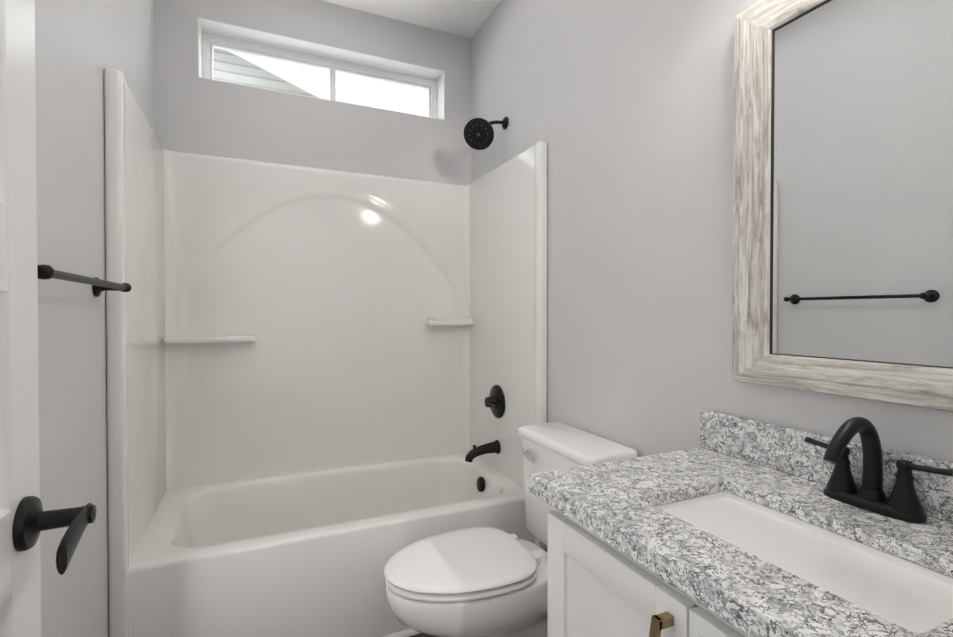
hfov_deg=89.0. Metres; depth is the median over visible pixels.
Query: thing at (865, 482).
faucet
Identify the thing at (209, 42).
window
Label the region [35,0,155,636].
wall
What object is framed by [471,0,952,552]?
wall
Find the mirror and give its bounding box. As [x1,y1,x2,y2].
[732,0,952,411]
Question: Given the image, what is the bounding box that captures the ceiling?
[321,0,500,37]
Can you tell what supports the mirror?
attached to the wall at (623, 110)
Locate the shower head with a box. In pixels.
[464,117,508,149]
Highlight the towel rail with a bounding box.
[37,264,131,296]
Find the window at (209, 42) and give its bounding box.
[201,32,436,117]
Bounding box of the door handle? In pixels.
[12,496,95,574]
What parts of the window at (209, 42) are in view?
glass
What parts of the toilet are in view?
seat, bowl, flush lever, tank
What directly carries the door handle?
attached to the door leaf
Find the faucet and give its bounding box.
[804,417,952,523]
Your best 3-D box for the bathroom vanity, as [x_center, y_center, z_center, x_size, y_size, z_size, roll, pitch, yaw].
[0.534,0.691,0.826,0.580,1.018,0.847,0,1,-24]
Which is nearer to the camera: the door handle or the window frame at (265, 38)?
the door handle
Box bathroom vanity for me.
[529,409,952,636]
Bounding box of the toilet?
[384,422,637,636]
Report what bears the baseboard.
attached to the wall at (623, 110)
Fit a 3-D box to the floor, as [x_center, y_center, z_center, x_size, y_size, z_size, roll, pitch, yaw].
[-0.131,1.253,0.509,2.704,0.100,4.405,0,1,-24]
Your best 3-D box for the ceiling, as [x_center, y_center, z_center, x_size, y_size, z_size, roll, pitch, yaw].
[-0.131,-1.617,0.476,2.704,0.100,4.405,0,1,-24]
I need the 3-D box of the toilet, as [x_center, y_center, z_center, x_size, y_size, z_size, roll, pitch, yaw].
[0.080,0.803,1.595,0.771,0.775,0.466,0,1,-24]
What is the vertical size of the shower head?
0.170 m
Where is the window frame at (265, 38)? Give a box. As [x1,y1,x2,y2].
[198,17,444,120]
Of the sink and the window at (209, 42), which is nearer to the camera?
the sink
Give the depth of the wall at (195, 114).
2.41 m
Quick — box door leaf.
[0,0,40,636]
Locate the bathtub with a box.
[104,68,546,636]
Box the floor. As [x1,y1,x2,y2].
[409,633,434,636]
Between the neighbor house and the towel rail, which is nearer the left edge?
the towel rail
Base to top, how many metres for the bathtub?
1.929 m
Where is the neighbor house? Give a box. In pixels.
[213,48,371,106]
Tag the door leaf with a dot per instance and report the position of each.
(20, 594)
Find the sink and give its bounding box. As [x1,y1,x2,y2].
[655,492,952,632]
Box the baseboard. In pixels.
[378,628,419,636]
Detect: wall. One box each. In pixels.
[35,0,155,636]
[155,0,470,184]
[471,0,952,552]

